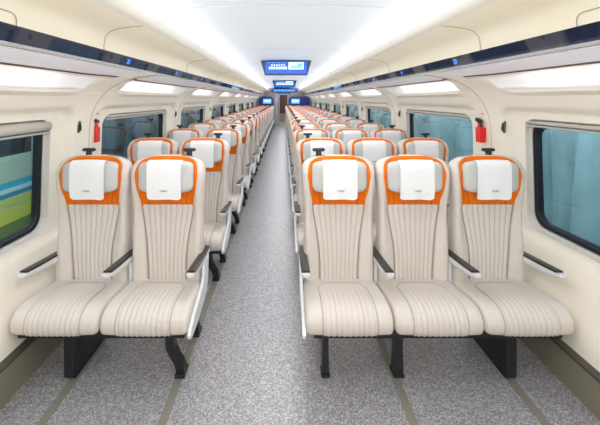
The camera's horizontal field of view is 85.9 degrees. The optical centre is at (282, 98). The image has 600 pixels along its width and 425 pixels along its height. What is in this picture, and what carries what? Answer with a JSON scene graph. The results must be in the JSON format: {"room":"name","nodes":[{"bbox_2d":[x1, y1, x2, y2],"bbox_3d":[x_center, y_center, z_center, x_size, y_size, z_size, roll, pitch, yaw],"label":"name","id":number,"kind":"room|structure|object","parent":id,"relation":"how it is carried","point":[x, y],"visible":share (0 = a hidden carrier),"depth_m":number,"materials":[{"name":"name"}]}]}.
{"room":"train carriage","nodes":[
{"label":"train carriage","id":0,"kind":"room"},
{"bbox_2d":[0,44,260,361],"bbox_3d":[-1.366,0.622,9.045,0.632,1.656,21.090,0,0,0],"label":"wall","id":1,"kind":"structure","parent":0,"point":[64,108],"depth_m":2.33,"materials":[{"name":"beige plastic"}]},
{"bbox_2d":[0,120,51,255],"bbox_3d":[-1.693,0.538,1.490,0.127,0.793,1.630,0,0,0],"label":"window","id":2,"kind":"structure","parent":1,"relation":"in","point":[40,129],"depth_m":2.24,"materials":[{"name":"white plastic"}]},
{"bbox_2d":[0,121,51,136],"bbox_3d":[-1.665,0.190,1.490,0.072,0.070,1.570,0,0,0],"label":"blind","id":3,"kind":"object","parent":2,"relation":"attached to","point":[10,129],"depth_m":2.05,"materials":[{"name":"grey fabric"}]},
{"bbox_2d":[0,338,63,409],"bbox_3d":[-1.497,1.496,9.050,0.086,0.207,21.100,0,0,0],"label":"baseboard","id":4,"kind":"structure","parent":1,"relation":"attached to","point":[24,360],"depth_m":1.80,"materials":[{"name":"grey"}]},
{"bbox_2d":[0,67,95,88],"bbox_3d":[-1.459,-0.122,1.470,0.170,0.092,1.790,0,0,0],"label":"wall light","id":5,"kind":"object","parent":1,"relation":"attached to","point":[8,76],"visible":1,"depth_m":2.03,"materials":[{"name":"white plastic"}]},
{"bbox_2d":[0,45,143,78],"bbox_3d":[-1.250,-0.178,1.470,0.390,0.046,2.030,0,0,0],"label":"trim","id":6,"kind":"structure","parent":1,"relation":"attached to","point":[9,55],"depth_m":1.76,"materials":[{"name":"grey plastic"}]},
{"bbox_2d":[77,121,81,132],"bbox_3d":[-1.611,0.220,2.555,0.027,0.100,0.032,0,0,0],"label":"wall hook","id":7,"kind":"object","parent":1,"relation":"attached to","point":[79,127],"visible":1,"depth_m":2.55,"materials":[{"name":"grey plastic"}]},
{"bbox_2d":[94,119,99,142],"bbox_3d":[-1.632,0.270,2.790,0.054,0.211,0.092,0,0,0],"label":"hammer","id":8,"kind":"object","parent":1,"relation":"attached to","point":[96,128],"visible":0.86,"depth_m":2.78,"materials":[{"name":"red plastic"}]},
{"bbox_2d":[0,21,265,95],"bbox_3d":[-1.110,-0.246,9.050,0.140,0.080,21.100,0,0,0],"label":"luggage rack","id":9,"kind":"object","parent":1,"relation":"attached to","point":[12,35],"visible":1,"depth_m":1.68,"materials":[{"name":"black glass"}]},
{"bbox_2d":[0,0,266,93],"bbox_3d":[-1.058,-0.373,9.050,0.259,0.227,21.100,0,0,0],"label":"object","id":10,"kind":"structure","parent":1,"relation":"attached to","point":[92,23],"depth_m":2.01,"materials":[{"name":"beige plastic"}]},
{"bbox_2d":[104,107,166,137],"bbox_3d":[-1.694,0.507,3.780,0.125,0.857,1.630,0,0,0],"label":"window","id":11,"kind":"structure","parent":1,"relation":"attached to","point":[162,113],"depth_m":4.02,"materials":[{"name":"white plastic"}]},
{"bbox_2d":[105,110,166,117],"bbox_3d":[-1.661,0.168,3.780,0.028,0.027,1.570,0,0,0],"label":"blind","id":12,"kind":"object","parent":11,"relation":"attached to","point":[140,113],"depth_m":3.62,"materials":[{"name":"grey fabric"}]},
{"bbox_2d":[119,82,187,93],"bbox_3d":[-1.459,-0.122,3.760,0.170,0.092,1.790,0,0,0],"label":"wall light","id":13,"kind":"object","parent":1,"relation":"attached to","point":[131,86],"visible":0.92,"depth_m":3.71,"materials":[{"name":"white plastic"}]},
{"bbox_2d":[130,75,210,88],"bbox_3d":[-1.250,-0.178,3.760,0.390,0.046,2.030,0,0,0],"label":"trim","id":14,"kind":"structure","parent":1,"relation":"attached to","point":[159,79],"depth_m":3.51,"materials":[{"name":"grey plastic"}]},
{"bbox_2d":[88,75,257,147],"bbox_3d":[-1.353,0.572,10.725,0.576,1.556,16.054,0,0,0],"label":"trim","id":15,"kind":"structure","parent":1,"relation":"attached to","point":[149,75],"depth_m":2.71,"materials":[{"name":"beige plastic"}]},
{"bbox_2d":[182,106,205,122],"bbox_3d":[-1.698,0.538,6.070,0.116,0.793,1.630,0,0,0],"label":"window","id":16,"kind":"structure","parent":1,"relation":"attached to","point":[199,110],"depth_m":6.54,"materials":[{"name":"white plastic"}]},
{"bbox_2d":[182,106,205,109],"bbox_3d":[-1.661,0.168,6.070,0.028,0.027,1.570,0,0,0],"label":"blind","id":17,"kind":"object","parent":16,"relation":"attached to","point":[197,107],"depth_m":6.01,"materials":[{"name":"grey fabric"}]},
{"bbox_2d":[192,90,218,94],"bbox_3d":[-1.459,-0.122,6.050,0.170,0.092,1.790,0,0,0],"label":"wall light","id":18,"kind":"object","parent":1,"relation":"attached to","point":[198,92],"visible":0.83,"depth_m":6.31,"materials":[{"name":"white plastic"}]},
{"bbox_2d":[201,86,232,91],"bbox_3d":[-1.250,-0.178,6.050,0.390,0.046,2.030,0,0,0],"label":"trim","id":19,"kind":"structure","parent":1,"relation":"attached to","point":[214,88],"depth_m":6.06,"materials":[{"name":"grey plastic"}]},
{"bbox_2d":[212,104,224,118],"bbox_3d":[-1.698,0.538,8.360,0.116,0.793,1.630,0,0,0],"label":"window","id":20,"kind":"structure","parent":1,"relation":"attached to","point":[217,110],"depth_m":8.53,"materials":[{"name":"white"}]},
{"bbox_2d":[220,92,233,95],"bbox_3d":[-1.459,-0.122,8.340,0.170,0.092,1.790,0,0,0],"label":"wall light","id":21,"kind":"object","parent":1,"relation":"attached to","point":[224,93],"visible":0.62,"depth_m":8.81,"materials":[{"name":"white plastic"}]},
{"bbox_2d":[229,103,236,112],"bbox_3d":[-1.698,0.538,10.650,0.116,0.793,1.630,0,0,0],"label":"window","id":22,"kind":"structure","parent":1,"relation":"attached to","point":[232,107],"depth_m":11.05,"materials":[{"name":"white glass"}]},
{"bbox_2d":[227,90,243,93],"bbox_3d":[-1.250,-0.178,8.340,0.390,0.046,2.030,0,0,0],"label":"trim","id":23,"kind":"structure","parent":1,"relation":"attached to","point":[234,91],"depth_m":8.49,"materials":[{"name":"grey plastic"}]},
{"bbox_2d":[239,102,244,109],"bbox_3d":[-1.698,0.538,12.940,0.116,0.793,1.630,0,0,0],"label":"window","id":24,"kind":"structure","parent":1,"relation":"attached to","point":[241,105],"depth_m":13.44,"materials":[{"name":"white glass"}]},
{"bbox_2d":[278,95,286,113],"bbox_3d":[0.060,0.400,22.080,3.500,2.400,4.840,0,0,0],"label":"wall","id":25,"kind":"structure","parent":0,"point":[280,95],"depth_m":24.40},
{"bbox_2d":[280,96,284,113],"bbox_3d":[-0.040,0.690,24.350,0.400,1.780,0.100,0,0,0],"label":"door","id":26,"kind":"structure","parent":25,"relation":"in","point":[282,98],"depth_m":24.30,"materials":[{"name":"brown wood"}]},
{"bbox_2d":[256,88,311,124],"bbox_3d":[0.060,0.400,19.630,3.500,2.400,0.060,0,0,0],"label":"wall","id":27,"kind":"structure","parent":0,"point":[269,93],"depth_m":19.60,"materials":[{"name":"beige"}]},
{"bbox_2d":[94,0,268,90],"bbox_3d":[-0.947,-0.528,9.050,0.227,0.093,21.100,0,0,0],"label":"trim","id":28,"kind":"structure","parent":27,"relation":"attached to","point":[133,10],"depth_m":2.32,"materials":[{"name":"white plastic"}]},
{"bbox_2d":[276,95,279,124],"bbox_3d":[-0.315,0.675,19.635,0.210,1.850,0.030,0,0,0],"label":"door","id":29,"kind":"structure","parent":27,"relation":"in","point":[277,96],"depth_m":19.62,"materials":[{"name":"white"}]},
{"bbox_2d":[275,94,287,124],"bbox_3d":[-0.075,0.640,19.630,0.810,1.920,0.120,0,0,0],"label":"trim","id":30,"kind":"structure","parent":27,"relation":"attached to","point":[275,94],"depth_m":19.57,"materials":[{"name":"white"}]},
{"bbox_2d":[272,89,296,91],"bbox_3d":[0.090,-0.520,19.566,1.560,0.220,0.068,0,0,0],"label":"display","id":31,"kind":"object","parent":27,"relation":"attached to","point":[273,90],"visible":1,"depth_m":19.54,"materials":[{"name":"blue"}]},
{"bbox_2d":[299,0,495,90],"bbox_3d":[1.067,-0.528,9.050,0.227,0.093,21.100,0,0,0],"label":"trim","id":32,"kind":"structure","parent":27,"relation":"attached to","point":[454,9],"depth_m":2.32,"materials":[{"name":"white plastic"}]},
{"bbox_2d":[135,0,451,87],"bbox_3d":[0.060,-0.625,9.050,2.380,0.161,21.100,0,0,0],"label":"ceiling","id":33,"kind":"structure","parent":0,"point":[333,27],"depth_m":3.04,"materials":[{"name":"white plastic"}]},
{"bbox_2d":[273,80,295,87],"bbox_3d":[0.055,-0.566,12.168,0.920,0.272,0.143,0,0,0],"label":"display","id":34,"kind":"object","parent":33,"relation":"hanging from","point":[277,83],"visible":0.98,"depth_m":12.11,"materials":[{"name":"blue glass"}]},
{"bbox_2d":[261,60,310,75],"bbox_3d":[0.055,-0.566,5.869,0.920,0.272,0.143,0,0,0],"label":"display","id":35,"kind":"object","parent":33,"relation":"hanging from","point":[270,67],"visible":1,"depth_m":5.80,"materials":[{"name":"blue"}]},
{"bbox_2d":[153,4,430,84],"bbox_3d":[0.060,-0.669,10.790,2.201,0.076,16.805,0,0,0],"label":"trim","id":36,"kind":"structure","parent":33,"relation":"attached to","point":[251,4],"depth_m":2.39,"materials":[{"name":"white"}]},
{"bbox_2d":[0,122,599,424],"bbox_3d":[0.060,1.620,11.500,3.120,0.040,26.000,0,0,0],"label":"floor","id":37,"kind":"structure","parent":0,"point":[250,363],"depth_m":1.87,"materials":[{"name":"grey carpet"}]},
{"bbox_2d":[36,338,107,424],"bbox_3d":[-1.190,1.599,8.950,0.044,0.003,20.900,0,0,0],"label":"trim","id":38,"kind":"structure","parent":37,"relation":"on","point":[44,419],"depth_m":1.74,"materials":[{"name":"grey"}]},
{"bbox_2d":[9,148,209,378],"bbox_3d":[-1.024,0.970,2.018,1.028,1.260,0.516,0,0,0],"label":"seat","id":39,"kind":"object","parent":37,"relation":"on","point":[107,285],"visible":1,"depth_m":2.10,"materials":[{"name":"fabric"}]},
{"bbox_2d":[9,279,128,336],"bbox_3d":[-1.274,1.244,1.991,0.494,0.157,0.463,0,0,0],"label":"seat cushion","id":40,"kind":"object","parent":39,"relation":"on","point":[66,307],"depth_m":1.81,"materials":[{"name":"fabric"}]},
{"bbox_2d":[100,279,200,336],"bbox_3d":[-0.773,1.244,1.991,0.494,0.157,0.463,0,0,0],"label":"seat cushion","id":41,"kind":"object","parent":39,"relation":"on","point":[139,307],"depth_m":1.82,"materials":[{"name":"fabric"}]},
{"bbox_2d":[127,133,231,280],"bbox_3d":[-1.024,0.970,3.003,1.028,1.260,0.516,0,0,0],"label":"seat","id":42,"kind":"object","parent":37,"relation":"on","point":[214,152],"visible":0.41,"depth_m":3.11,"materials":[{"name":"beige leather"}]},
{"bbox_2d":[204,222,226,250],"bbox_3d":[-0.773,1.244,2.976,0.494,0.157,0.463,0,0,0],"label":"seat cushion","id":43,"kind":"object","parent":42,"relation":"on","point":[215,233],"depth_m":2.82,"materials":[{"name":"fabric"}]},
{"bbox_2d":[165,125,243,233],"bbox_3d":[-1.024,0.970,3.988,1.028,1.260,0.516,0,0,0],"label":"seat","id":44,"kind":"object","parent":37,"relation":"on","point":[233,136],"visible":0.36,"depth_m":4.10,"materials":[{"name":"beige leather"}]},
{"bbox_2d":[228,193,240,210],"bbox_3d":[-0.773,1.244,3.961,0.494,0.157,0.463,0,0,0],"label":"seat cushion","id":45,"kind":"object","parent":44,"relation":"on","point":[235,198],"depth_m":3.81,"materials":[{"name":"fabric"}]},
{"bbox_2d":[157,143,266,424],"bbox_3d":[-0.595,1.599,8.950,0.044,0.003,20.900,0,0,0],"label":"trim","id":46,"kind":"structure","parent":37,"relation":"attached to","point":[165,414],"depth_m":2.09,"materials":[{"name":"grey metal"}]},
{"bbox_2d":[188,120,250,205],"bbox_3d":[-1.024,0.970,4.973,1.028,1.260,0.516,0,0,0],"label":"seat","id":47,"kind":"object","parent":37,"relation":"on","point":[242,127],"visible":0.28,"depth_m":5.09,"materials":[{"name":"beige leather"}]},
{"bbox_2d":[241,175,248,187],"bbox_3d":[-0.773,1.244,4.946,0.494,0.157,0.463,0,0,0],"label":"seat cushion","id":48,"kind":"object","parent":47,"relation":"on","point":[246,177],"depth_m":4.78,"materials":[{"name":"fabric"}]},
{"bbox_2d":[203,117,255,187],"bbox_3d":[-1.024,0.970,5.958,1.028,1.260,0.516,0,0,0],"label":"seat","id":49,"kind":"object","parent":37,"relation":"on","point":[252,155],"visible":0.25,"depth_m":6.07,"materials":[{"name":"beige leather"}]},
{"bbox_2d":[215,114,259,174],"bbox_3d":[-1.024,0.970,6.943,1.028,1.260,0.516,0,0,0],"label":"seat","id":50,"kind":"object","parent":37,"relation":"on","point":[228,118],"visible":0.27,"depth_m":7.06,"materials":[{"name":"beige fabric"}]},
{"bbox_2d":[224,112,262,164],"bbox_3d":[-1.024,0.970,7.928,1.028,1.260,0.516,0,0,0],"label":"seat","id":51,"kind":"object","parent":37,"relation":"on","point":[260,141],"visible":0.21,"depth_m":8.04,"materials":[{"name":"beige fabric"}]},
{"bbox_2d":[231,111,264,157],"bbox_3d":[-1.024,0.970,8.913,1.028,1.260,0.516,0,0,0],"label":"seat","id":52,"kind":"object","parent":37,"relation":"on","point":[259,113],"visible":0.16,"depth_m":9.03,"materials":[{"name":"beige leather"}]},
{"bbox_2d":[236,110,266,151],"bbox_3d":[-1.024,0.970,9.898,1.028,1.260,0.516,0,0,0],"label":"seat","id":53,"kind":"object","parent":37,"relation":"on","point":[239,111],"visible":0.24,"depth_m":10.01,"materials":[{"name":"beige leather"}]},
{"bbox_2d":[241,109,267,146],"bbox_3d":[-1.024,0.970,10.883,1.028,1.260,0.516,0,0,0],"label":"seat","id":54,"kind":"object","parent":37,"relation":"on","point":[264,110],"visible":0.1,"depth_m":11.00,"materials":[{"name":"beige leather"}]},
{"bbox_2d":[245,108,268,142],"bbox_3d":[-1.024,0.970,11.868,1.028,1.260,0.516,0,0,0],"label":"seat","id":55,"kind":"object","parent":37,"relation":"on","point":[246,108],"visible":0.13,"depth_m":12.00,"materials":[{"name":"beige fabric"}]},
{"bbox_2d":[249,107,269,139],"bbox_3d":[-1.024,0.970,12.853,1.028,1.260,0.516,0,0,0],"label":"seat","id":56,"kind":"object","parent":37,"relation":"on","point":[249,107],"visible":0.1,"depth_m":12.99,"materials":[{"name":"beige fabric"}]},
{"bbox_2d":[252,107,270,136],"bbox_3d":[-1.024,0.970,13.838,1.028,1.260,0.516,0,0,0],"label":"seat","id":57,"kind":"object","parent":37,"relation":"on","point":[252,107],"visible":0.08,"depth_m":13.97,"materials":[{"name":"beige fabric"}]},
{"bbox_2d":[253,106,271,133],"bbox_3d":[-1.024,0.970,14.823,1.028,1.260,0.516,0,0,0],"label":"seat","id":58,"kind":"object","parent":37,"relation":"on","point":[253,106],"visible":0.08,"depth_m":14.96,"materials":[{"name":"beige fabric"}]},
{"bbox_2d":[278,114,284,121],"bbox_3d":[-0.040,1.310,22.450,0.680,0.580,0.140,0,0,0],"label":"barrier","id":59,"kind":"object","parent":37,"relation":"on","point":[282,116],"visible":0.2,"depth_m":22.40,"materials":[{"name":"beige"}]},
{"bbox_2d":[259,97,308,125],"bbox_3d":[0.070,0.730,19.357,3.020,1.740,0.086,0,0,0],"label":"wall","id":60,"kind":"structure","parent":37,"relation":"on","point":[292,101],"depth_m":19.35,"materials":[{"name":"blue plastic"}]},
{"bbox_2d":[285,106,314,128],"bbox_3d":[0.872,0.970,14.823,1.528,1.260,0.516,0,0,0],"label":"seat","id":61,"kind":"object","parent":37,"relation":"on","point":[287,106],"visible":0.12,"depth_m":14.98,"materials":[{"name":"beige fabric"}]},
{"bbox_2d":[286,107,318,125],"bbox_3d":[0.872,0.970,12.853,1.528,1.260,0.516,0,0,0],"label":"seat","id":62,"kind":"object","parent":37,"relation":"on","point":[288,107],"visible":0.09,"depth_m":13.03,"materials":[{"name":"beige fabric"}]},
{"bbox_2d":[286,108,322,128],"bbox_3d":[0.872,0.970,11.868,1.528,1.260,0.516,0,0,0],"label":"seat","id":63,"kind":"object","parent":37,"relation":"on","point":[288,108],"visible":0.11,"depth_m":12.03,"materials":[{"name":"beige fabric"}]},
{"bbox_2d":[286,109,326,132],"bbox_3d":[0.872,0.970,10.883,1.528,1.260,0.516,0,0,0],"label":"seat","id":64,"kind":"object","parent":37,"relation":"on","point":[303,111],"visible":0.09,"depth_m":11.04,"materials":[{"name":"beige fabric"}]},
{"bbox_2d":[286,110,331,139],"bbox_3d":[0.872,0.970,9.898,1.528,1.260,0.516,0,0,0],"label":"seat","id":65,"kind":"object","parent":37,"relation":"on","point":[327,111],"visible":0.12,"depth_m":10.03,"materials":[{"name":"beige fabric"}]},
{"bbox_2d":[287,111,337,139],"bbox_3d":[0.872,0.970,8.913,1.528,1.260,0.516,0,0,0],"label":"seat","id":66,"kind":"object","parent":37,"relation":"on","point":[307,114],"visible":0.1,"depth_m":9.03,"materials":[{"name":"beige fabric"}]},
{"bbox_2d":[287,112,345,153],"bbox_3d":[0.872,0.970,7.928,1.528,1.260,0.516,0,0,0],"label":"seat","id":67,"kind":"object","parent":37,"relation":"on","point":[333,116],"visible":0.13,"depth_m":8.05,"materials":[{"name":"beige fabric"}]},
{"bbox_2d":[288,114,355,162],"bbox_3d":[0.872,0.970,6.943,1.528,1.260,0.516,0,0,0],"label":"seat","id":68,"kind":"object","parent":37,"relation":"on","point":[341,118],"visible":0.16,"depth_m":7.06,"materials":[{"name":"beige fabric"}]},
{"bbox_2d":[289,117,367,173],"bbox_3d":[0.872,0.970,5.958,1.528,1.260,0.516,0,0,0],"label":"seat","id":69,"kind":"object","parent":37,"relation":"on","point":[322,122],"visible":0.18,"depth_m":6.06,"materials":[{"name":"beige fabric"}]},
{"bbox_2d":[290,120,383,188],"bbox_3d":[0.872,0.970,4.973,1.528,1.260,0.516,0,0,0],"label":"seat","id":70,"kind":"object","parent":37,"relation":"on","point":[371,126],"visible":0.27,"depth_m":5.08,"materials":[{"name":"beige fabric"}]},
{"bbox_2d":[291,125,408,212],"bbox_3d":[0.872,0.970,3.988,1.528,1.260,0.516,0,0,0],"label":"seat","id":71,"kind":"object","parent":37,"relation":"on","point":[347,134],"visible":0.27,"depth_m":4.08,"materials":[{"name":"beige fabric"}]},
{"bbox_2d":[293,193,296,203],"bbox_3d":[0.372,1.244,3.961,0.494,0.157,0.463,0,0,0],"label":"seat cushion","id":72,"kind":"object","parent":71,"relation":"on","point":[294,194],"depth_m":3.88,"materials":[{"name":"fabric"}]},
{"bbox_2d":[294,133,448,253],"bbox_3d":[0.872,0.970,3.003,1.528,1.260,0.516,0,0,0],"label":"seat","id":73,"kind":"object","parent":37,"relation":"on","point":[373,149],"visible":0.31,"depth_m":3.09,"materials":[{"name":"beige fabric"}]},
{"bbox_2d":[296,223,303,249],"bbox_3d":[0.372,1.244,2.976,0.494,0.157,0.463,0,0,0],"label":"seat cushion","id":74,"kind":"object","parent":73,"relation":"on","point":[299,226],"depth_m":2.82,"materials":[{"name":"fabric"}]},
{"bbox_2d":[372,222,375,247],"bbox_3d":[0.872,1.244,2.976,0.494,0.157,0.463,0,0,0],"label":"seat cushion","id":75,"kind":"object","parent":73,"relation":"on","point":[373,223],"depth_m":2.82,"materials":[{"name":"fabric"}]},
{"bbox_2d":[376,338,418,424],"bbox_3d":[0.645,1.599,8.950,0.044,0.003,20.900,0,0,0],"label":"trim","id":76,"kind":"structure","parent":37,"relation":"on","point":[409,412],"depth_m":1.77,"materials":[{"name":"grey"}]},
{"bbox_2d":[299,148,573,377],"bbox_3d":[0.872,0.970,2.018,1.528,1.260,0.516,0,0,0],"label":"seat","id":77,"kind":"object","parent":37,"relation":"on","point":[419,280],"visible":1,"depth_m":2.10,"materials":[{"name":"fabric"}]},
{"bbox_2d":[303,279,393,336],"bbox_3d":[0.372,1.244,1.991,0.494,0.157,0.463,0,0,0],"label":"seat cushion","id":78,"kind":"object","parent":77,"relation":"on","point":[331,307],"depth_m":1.82,"materials":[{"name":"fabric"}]},
{"bbox_2d":[376,279,483,336],"bbox_3d":[0.872,1.244,1.991,0.494,0.157,0.463,0,0,0],"label":"seat cushion","id":79,"kind":"object","parent":77,"relation":"on","point":[418,307],"depth_m":1.82,"materials":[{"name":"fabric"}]},
{"bbox_2d":[451,279,573,336],"bbox_3d":[1.372,1.244,1.991,0.494,0.157,0.463,0,0,0],"label":"seat cushion","id":80,"kind":"object","parent":77,"relation":"on","point":[507,307],"depth_m":1.81,"materials":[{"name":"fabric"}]},
{"bbox_2d":[505,378,550,424],"bbox_3d":[1.295,1.599,8.950,0.044,0.003,20.900,0,0,0],"label":"trim","id":81,"kind":"structure","parent":37,"relation":"on","point":[512,382],"depth_m":1.69,"materials":[{"name":"grey"}]},
{"bbox_2d":[307,43,599,371],"bbox_3d":[1.486,0.622,9.045,0.632,1.656,21.090,0,0,0],"label":"wall","id":82,"kind":"structure","parent":0,"point":[578,292],"depth_m":2.20,"materials":[{"name":"beige plastic"}]},
{"bbox_2d":[324,102,329,110],"bbox_3d":[1.818,0.538,13.010,0.116,0.793,1.630,0,0,0],"label":"window","id":83,"kind":"structure","parent":82,"relation":"in","point":[327,105],"depth_m":13.40,"materials":[{"name":"white"}]},
{"bbox_2d":[327,90,343,93],"bbox_3d":[1.370,-0.178,8.340,0.390,0.046,2.030,0,0,0],"label":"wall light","id":84,"kind":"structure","parent":82,"relation":"attached to","point":[333,91],"depth_m":8.52,"materials":[{"name":"grey plastic"}]},
{"bbox_2d":[332,103,340,113],"bbox_3d":[1.818,0.538,10.720,0.116,0.793,1.630,0,0,0],"label":"window","id":85,"kind":"structure","parent":82,"relation":"in","point":[336,106],"depth_m":10.96,"materials":[{"name":"white"}]},
{"bbox_2d":[336,92,350,95],"bbox_3d":[1.579,-0.122,8.340,0.170,0.092,1.790,0,0,0],"label":"wall light","id":86,"kind":"object","parent":82,"relation":"attached to","point":[345,93],"visible":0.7,"depth_m":8.84,"materials":[{"name":"white plastic"}]},
{"bbox_2d":[345,104,358,118],"bbox_3d":[1.818,0.538,8.430,0.116,0.793,1.630,0,0,0],"label":"window","id":87,"kind":"structure","parent":82,"relation":"in","point":[352,110],"depth_m":8.58,"materials":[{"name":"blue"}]},
{"bbox_2d":[339,86,372,91],"bbox_3d":[1.370,-0.178,6.050,0.390,0.046,2.030,0,0,0],"label":"trim","id":88,"kind":"structure","parent":82,"relation":"attached to","point":[357,88],"depth_m":6.04,"materials":[{"name":"grey plastic"}]},
{"bbox_2d":[353,89,380,94],"bbox_3d":[1.579,-0.122,6.050,0.170,0.092,1.790,0,0,0],"label":"wall light","id":89,"kind":"object","parent":82,"relation":"attached to","point":[365,92],"visible":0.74,"depth_m":6.27,"materials":[{"name":"white plastic"}]},
{"bbox_2d":[365,106,389,122],"bbox_3d":[1.818,0.538,6.140,0.116,0.793,1.630,0,0,0],"label":"window","id":90,"kind":"structure","parent":82,"relation":"in","point":[368,108],"depth_m":6.75,"materials":[{"name":"white plastic"}]},
{"bbox_2d":[365,106,389,109],"bbox_3d":[1.781,0.168,6.140,0.028,0.027,1.570,0,0,0],"label":"blind","id":91,"kind":"object","parent":90,"relation":"attached to","point":[367,107],"depth_m":6.07,"materials":[{"name":"grey fabric"}]},
{"bbox_2d":[309,75,491,147],"bbox_3d":[1.473,0.572,10.725,0.576,1.556,16.054,0,0,0],"label":"trim","id":92,"kind":"structure","parent":82,"relation":"attached to","point":[428,75],"depth_m":2.71,"materials":[{"name":"beige plastic"}]},
{"bbox_2d":[363,75,449,87],"bbox_3d":[1.370,-0.178,3.760,0.390,0.046,2.030,0,0,0],"label":"trim","id":93,"kind":"structure","parent":82,"relation":"attached to","point":[423,79],"depth_m":3.50,"materials":[{"name":"grey plastic"}]},
{"bbox_2d":[386,82,459,93],"bbox_3d":[1.579,-0.122,3.760,0.170,0.092,1.790,0,0,0],"label":"wall light","id":94,"kind":"object","parent":82,"relation":"attached to","point":[442,86],"visible":0.91,"depth_m":3.69,"materials":[{"name":"white plastic"}]},
{"bbox_2d":[405,107,470,137],"bbox_3d":[1.814,0.507,3.850,0.125,0.857,1.630,0,0,0],"label":"window frame","id":95,"kind":"structure","parent":82,"relation":"in","point":[409,112],"depth_m":4.08,"materials":[{"name":"white plastic"}]},
{"bbox_2d":[406,110,468,117],"bbox_3d":[1.781,0.168,3.850,0.028,0.027,1.570,0,0,0],"label":"blind","id":96,"kind":"object","parent":95,"relation":"attached to","point":[423,112],"depth_m":3.66,"materials":[{"name":"grey fabric"}]},
{"bbox_2d":[301,0,599,93],"bbox_3d":[1.178,-0.373,9.050,0.259,0.227,21.100,0,0,0],"label":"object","id":97,"kind":"structure","parent":82,"relation":"attached to","point":[499,22],"depth_m":2.00,"materials":[{"name":"beige plastic"}]},
{"bbox_2d":[302,21,599,95],"bbox_3d":[1.230,-0.246,9.050,0.140,0.080,21.100,0,0,0],"label":"luggage rack","id":98,"kind":"object","parent":82,"relation":"attached to","point":[587,34],"visible":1,"depth_m":1.67,"materials":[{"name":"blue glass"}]},
{"bbox_2d":[475,118,485,142],"bbox_3d":[1.718,0.270,2.810,0.054,0.211,0.092,0,0,0],"label":"hammer","id":99,"kind":"object","parent":82,"relation":"attached to","point":[480,130],"visible":1,"depth_m":2.78,"materials":[{"name":"red plastic"}]},
{"bbox_2d":[501,121,505,132],"bbox_3d":[1.746,0.220,2.555,0.029,0.100,0.032,0,0,0],"label":"wall hook","id":100,"kind":"object","parent":82,"relation":"attached to","point":[503,127],"visible":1,"depth_m":2.55,"materials":[{"name":"grey plastic"}]},
{"bbox_2d":[438,45,599,78],"bbox_3d":[1.370,-0.178,1.470,0.390,0.046,2.030,0,0,0],"label":"trim","id":101,"kind":"structure","parent":82,"relation":"attached to","point":[590,54],"depth_m":1.73,"materials":[{"name":"grey plastic"}]},
{"bbox_2d":[487,66,599,88],"bbox_3d":[1.579,-0.122,1.470,0.170,0.092,1.790,0,0,0],"label":"wall light","id":102,"kind":"object","parent":82,"relation":"attached to","point":[585,75],"visible":1,"depth_m":1.98,"materials":[{"name":"white plastic"}]},
{"bbox_2d":[519,338,599,420],"bbox_3d":[1.617,1.496,9.050,0.086,0.207,21.100,0,0,0],"label":"baseboard","id":103,"kind":"structure","parent":82,"relation":"attached to","point":[580,377],"depth_m":1.77,"materials":[{"name":"grey"}]},
{"bbox_2d":[525,119,599,263],"bbox_3d":[1.818,0.538,1.560,0.116,0.793,1.630,0,0,0],"label":"window","id":104,"kind":"structure","parent":82,"relation":"in","point":[534,129],"depth_m":2.30,"materials":[{"name":"white plastic"}]},
{"bbox_2d":[526,121,599,130],"bbox_3d":[1.781,0.168,1.560,0.028,0.027,1.570,0,0,0],"label":"blind","id":105,"kind":"object","parent":104,"relation":"attached to","point":[565,126],"depth_m":2.03,"materials":[{"name":"grey fabric"}]},
{"label":"outside","id":106,"kind":"structure","parent":0,"visible":0},
{"bbox_3d":[0.060,2.850,15.000,24.000,0.100,50.000,0,0,0],"label":"ground","id":107,"kind":"structure","parent":106,"visible":0},
{"bbox_2d":[0,133,32,238],"bbox_3d":[-3.737,0.850,1.600,0.605,3.900,10.200,0,0,0],"label":"train","id":108,"kind":"object","parent":107,"relation":"on","point":[16,155],"visible":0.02,"depth_m":4.14,"materials":[{"name":"painted metal"},{"name":"glass"}]},
{"bbox_2d":[101,110,194,158],"bbox_3d":[-2.889,0.600,17.125,0.387,4.400,25.650,0,0,0],"label":"sheet","id":109,"kind":"object","parent":107,"relation":"on","point":[117,134],"visible":0.02,"depth_m":5.92,"materials":[{"name":"glass"}]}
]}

